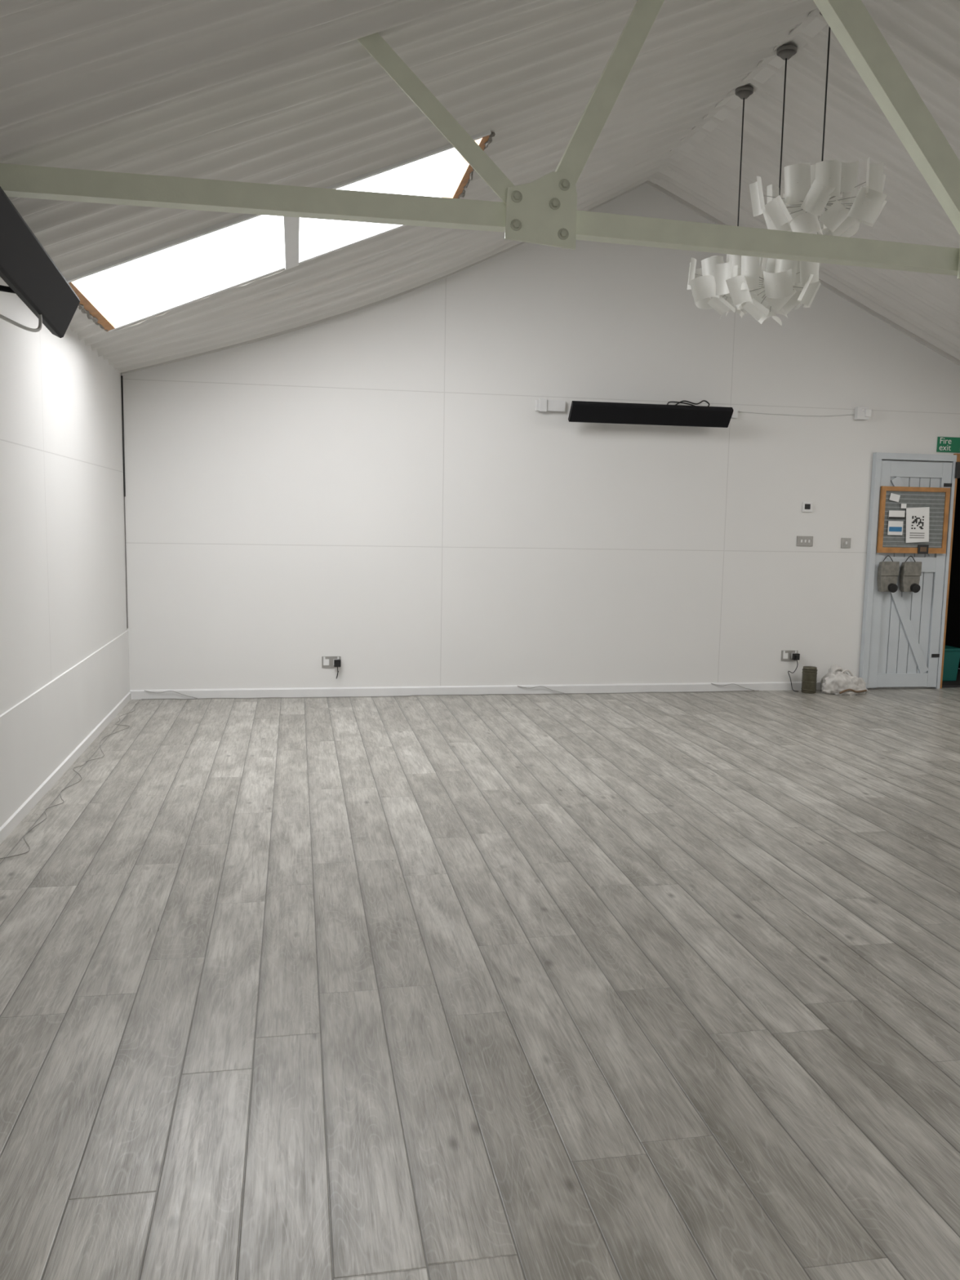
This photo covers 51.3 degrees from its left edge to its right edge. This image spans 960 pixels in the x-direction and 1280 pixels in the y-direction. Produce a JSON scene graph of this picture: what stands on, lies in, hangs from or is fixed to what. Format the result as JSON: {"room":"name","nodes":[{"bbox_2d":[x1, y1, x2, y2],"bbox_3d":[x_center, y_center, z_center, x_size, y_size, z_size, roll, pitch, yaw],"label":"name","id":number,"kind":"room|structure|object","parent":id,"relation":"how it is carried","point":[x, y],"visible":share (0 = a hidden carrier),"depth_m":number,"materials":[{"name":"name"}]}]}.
{"room":"community hall","nodes":[
{"label":"community hall","id":0,"kind":"room"},
{"bbox_2d":[0,276,127,715],"bbox_3d":[-1.811,-0.156,2.401,0.150,2.507,10.580,0,7,-10],"label":"wall","id":1,"kind":"structure","parent":0,"point":[63,590],"depth_m":5.34,"materials":[{"name":"white paint"}]},
{"bbox_2d":[0,186,79,337],"bbox_3d":[-1.742,-1.301,3.524,0.397,0.328,1.380,0,7,-10],"label":"heater","id":2,"kind":"object","parent":1,"relation":"attached to","point":[29,273],"visible":1,"depth_m":3.60,"materials":[{"name":"black metal"}]},
{"bbox_2d":[0,630,131,844],"bbox_3d":[-1.745,0.822,2.533,0.020,0.535,10.580,0,7,-10],"label":"wainscoting","id":3,"kind":"structure","parent":1,"relation":"attached to","point":[43,735],"depth_m":5.30,"materials":[{"name":"white paint"}]},
{"bbox_2d":[0,687,959,1279],"bbox_3d":[2.225,1.134,3.204,8.469,0.100,10.780,0,7,-10],"label":"floor","id":4,"kind":"structure","parent":0,"point":[646,985],"depth_m":3.01,"materials":[{"name":"grey laminate"}]},
{"bbox_2d":[0,702,139,858],"bbox_3d":[-2.215,0.714,5.612,0.126,0.003,4.052,0,7,-10],"label":"cable","id":5,"kind":"object","parent":4,"relation":"on","point":[139,702],"visible":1,"depth_m":5.23,"materials":[{"name":"clear plastic"}]},
{"bbox_2d":[141,683,754,699],"bbox_3d":[-0.097,0.415,8.162,5.108,0.071,0.048,0,7,-10],"label":"cable","id":6,"kind":"object","parent":4,"relation":"on","point":[711,683],"visible":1,"depth_m":8.14,"materials":[{"name":"grey plastic"}]},
{"bbox_2d":[800,666,817,693],"bbox_3d":[2.832,0.339,8.596,0.126,0.228,0.126,0,7,-10],"label":"tin","id":7,"kind":"object","parent":4,"relation":"on","point":[809,681],"visible":1,"depth_m":8.55,"materials":[{"name":"metal"}]},
{"bbox_2d":[820,664,868,695],"bbox_3d":[3.136,0.334,8.601,0.440,0.246,0.269,0,7,-10],"label":"bag","id":8,"kind":"object","parent":4,"relation":"on","point":[837,681],"visible":1,"depth_m":8.51,"materials":[{"name":"white plastic"}]},
{"bbox_2d":[942,644,959,680],"bbox_3d":[4.325,0.216,9.513,0.360,0.310,0.320,0,7,-10],"label":"tub","id":9,"kind":"object","parent":4,"relation":"on","point":[952,654],"visible":0.18,"depth_m":9.38,"materials":[{"name":"teal plastic"}]},
{"bbox_2d":[0,0,959,373],"bbox_3d":[2.273,-2.132,2.875,8.109,1.849,10.700,0,7,-10],"label":"ceiling","id":10,"kind":"structure","parent":0,"point":[282,92],"depth_m":4.70,"materials":[{"name":"white paint"}]},
{"bbox_2d":[65,129,495,332],"bbox_3d":[-1.105,-2.261,5.596,2.172,0.978,1.306,0,7,-10],"label":"window","id":11,"kind":"structure","parent":10,"relation":"attached to","point":[197,266],"depth_m":5.71,"materials":[{"name":"white"}]},
{"bbox_2d":[0,0,959,279],"bbox_3d":[2.063,-2.146,4.011,8.069,1.377,0.122,0,7,-10],"label":"roof truss","id":12,"kind":"object","parent":10,"relation":"attached to","point":[543,211],"visible":0.99,"depth_m":3.71,"materials":[{"name":"green paint"}]},
{"bbox_2d":[687,253,747,318],"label":"pendant lamp","id":13,"kind":"object","parent":10,"relation":"hanging from","point":[701,283],"depth_m":6.23,"materials":[{"name":"white plastic"}]},
{"bbox_2d":[648,8,827,184],"bbox_3d":[2.280,-3.026,2.808,0.140,0.040,10.580,0,7,-10],"label":"trim","id":14,"kind":"structure","parent":10,"relation":"attached to","point":[811,28],"depth_m":6.11,"materials":[{"name":"white paint"}]},
{"bbox_2d":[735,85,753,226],"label":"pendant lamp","id":15,"kind":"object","parent":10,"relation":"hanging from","point":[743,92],"depth_m":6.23,"materials":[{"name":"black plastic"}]},
{"bbox_2d":[715,255,821,325],"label":"pendant lamp","id":16,"kind":"object","parent":10,"relation":"hanging from","point":[785,286],"depth_m":5.71,"materials":[{"name":"white plastic"}]},
{"bbox_2d":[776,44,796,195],"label":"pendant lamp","id":17,"kind":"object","parent":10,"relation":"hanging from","point":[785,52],"depth_m":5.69,"materials":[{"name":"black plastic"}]},
{"bbox_2d":[749,11,887,237],"bbox_3d":[1.796,-2.711,5.284,0.692,1.197,0.706,0,7,-10],"label":"pendant lamp","id":18,"kind":"object","parent":10,"relation":"hanging from","point":[815,190],"visible":0.86,"depth_m":5.17,"materials":[{"name":"white plastic"}]},
{"bbox_2d":[120,183,959,689],"bbox_3d":[1.279,-1.642,8.271,8.369,4.183,0.120,0,7,-10],"label":"wall","id":19,"kind":"structure","parent":0,"point":[383,488],"depth_m":8.06,"materials":[{"name":"white paint"}]},
{"bbox_2d":[120,375,128,628],"bbox_3d":[-2.681,-1.027,7.546,0.011,1.890,0.010,0,7,-10],"label":"trim","id":20,"kind":"structure","parent":19,"relation":"attached to","point":[122,381],"depth_m":7.51,"materials":[{"name":"black plastic"}]},
{"bbox_2d":[321,656,341,679],"bbox_3d":[-1.182,0.221,7.949,0.148,0.176,0.065,0,7,-10],"label":"wall socket","id":21,"kind":"object","parent":19,"relation":"attached to","point":[326,661],"visible":1,"depth_m":7.96,"materials":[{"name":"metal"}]},
{"bbox_2d":[129,681,821,699],"bbox_3d":[0.323,0.410,8.275,6.152,0.072,0.018,0,7,-10],"label":"baseboard","id":22,"kind":"structure","parent":19,"relation":"attached to","point":[769,686],"depth_m":8.17,"materials":[{"name":"white wood"}]},
{"bbox_2d":[122,180,959,374],"bbox_3d":[1.316,-2.784,8.071,8.059,1.858,0.012,0,7,-10],"label":"trim","id":23,"kind":"structure","parent":19,"relation":"attached to","point":[655,186],"depth_m":7.95,"materials":[{"name":"white paint"}]},
{"bbox_2d":[535,398,737,427],"bbox_3d":[1.315,-1.849,8.056,1.725,0.226,0.263,0,7,-10],"label":"heater","id":24,"kind":"object","parent":19,"relation":"attached to","point":[676,415],"visible":1,"depth_m":7.99,"materials":[{"name":"black metal"}]},
{"bbox_2d":[781,650,799,692],"bbox_3d":[2.696,0.270,8.644,0.148,0.349,0.121,0,7,-10],"label":"wall socket","id":25,"kind":"object","parent":19,"relation":"attached to","point":[785,655],"visible":1,"depth_m":8.67,"materials":[{"name":"metal"}]},
{"bbox_2d":[796,536,813,546],"bbox_3d":[2.791,-0.849,8.578,0.146,0.085,0.018,0,7,-10],"label":"light switch","id":26,"kind":"object","parent":19,"relation":"attached to","point":[801,540],"visible":1,"depth_m":8.57,"materials":[{"name":"metal"}]},
{"bbox_2d":[737,406,871,420],"bbox_3d":[2.729,-1.928,8.408,1.195,0.105,0.070,0,7,-10],"label":"cable","id":27,"kind":"object","parent":19,"relation":"attached to","point":[863,413],"visible":1,"depth_m":8.48,"materials":[{"name":"white plastic"}]},
{"bbox_2d":[802,502,813,511],"bbox_3d":[2.801,-1.137,8.543,0.085,0.085,0.021,0,7,-10],"label":"thermostat","id":28,"kind":"object","parent":19,"relation":"attached to","point":[806,506],"visible":1,"depth_m":8.54,"materials":[{"name":"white plastic"}]},
{"bbox_2d":[840,537,851,547],"bbox_3d":[3.169,-0.841,8.649,0.086,0.085,0.018,0,7,-10],"label":"light switch","id":29,"kind":"object","parent":19,"relation":"attached to","point":[846,542],"visible":1,"depth_m":8.65,"materials":[{"name":"metal"}]},
{"bbox_2d":[858,452,956,688],"bbox_3d":[3.747,-0.587,8.767,0.768,2.060,0.054,0,7,-10],"label":"door","id":30,"kind":"structure","parent":19,"relation":"in","point":[902,636],"depth_m":8.79,"materials":[{"name":"grey paint"}]},
{"bbox_2d":[877,555,921,592],"bbox_3d":[3.650,-0.572,8.678,0.381,0.319,0.099,0,7,-10],"label":"pouch","id":31,"kind":"object","parent":30,"relation":"hanging from","point":[887,571],"visible":1,"depth_m":8.67,"materials":[{"name":"grey fabric"}]},
{"bbox_2d":[876,485,950,554],"bbox_3d":[3.764,-1.036,8.670,0.650,0.575,0.032,0,7,-10],"label":"notice board","id":32,"kind":"object","parent":30,"relation":"attached to","point":[912,520],"visible":1,"depth_m":8.66,"materials":[{"name":"brown wood"}]},
{"bbox_2d":[936,436,959,453],"bbox_3d":[4.158,-1.703,8.727,0.360,0.130,0.016,0,7,-10],"label":"exit sign","id":33,"kind":"object","parent":19,"relation":"attached to","point":[944,444],"visible":1,"depth_m":8.71,"materials":[{"name":"green plastic"}]},
{"bbox_2d":[939,453,959,688],"bbox_3d":[4.540,-0.604,8.964,0.880,2.075,0.215,0,7,-10],"label":"door frame","id":34,"kind":"structure","parent":19,"relation":"attached to","point":[957,463],"depth_m":8.82,"materials":[{"name":"brown wood"}]},
{"bbox_2d":[942,478,959,688],"bbox_3d":[4.334,-0.907,10.105,1.400,2.600,2.180,0,7,-10],"label":"doorway","id":35,"kind":"structure","parent":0,"point":[952,637],"depth_m":10.30,"materials":[{"name":"black"}]}
]}

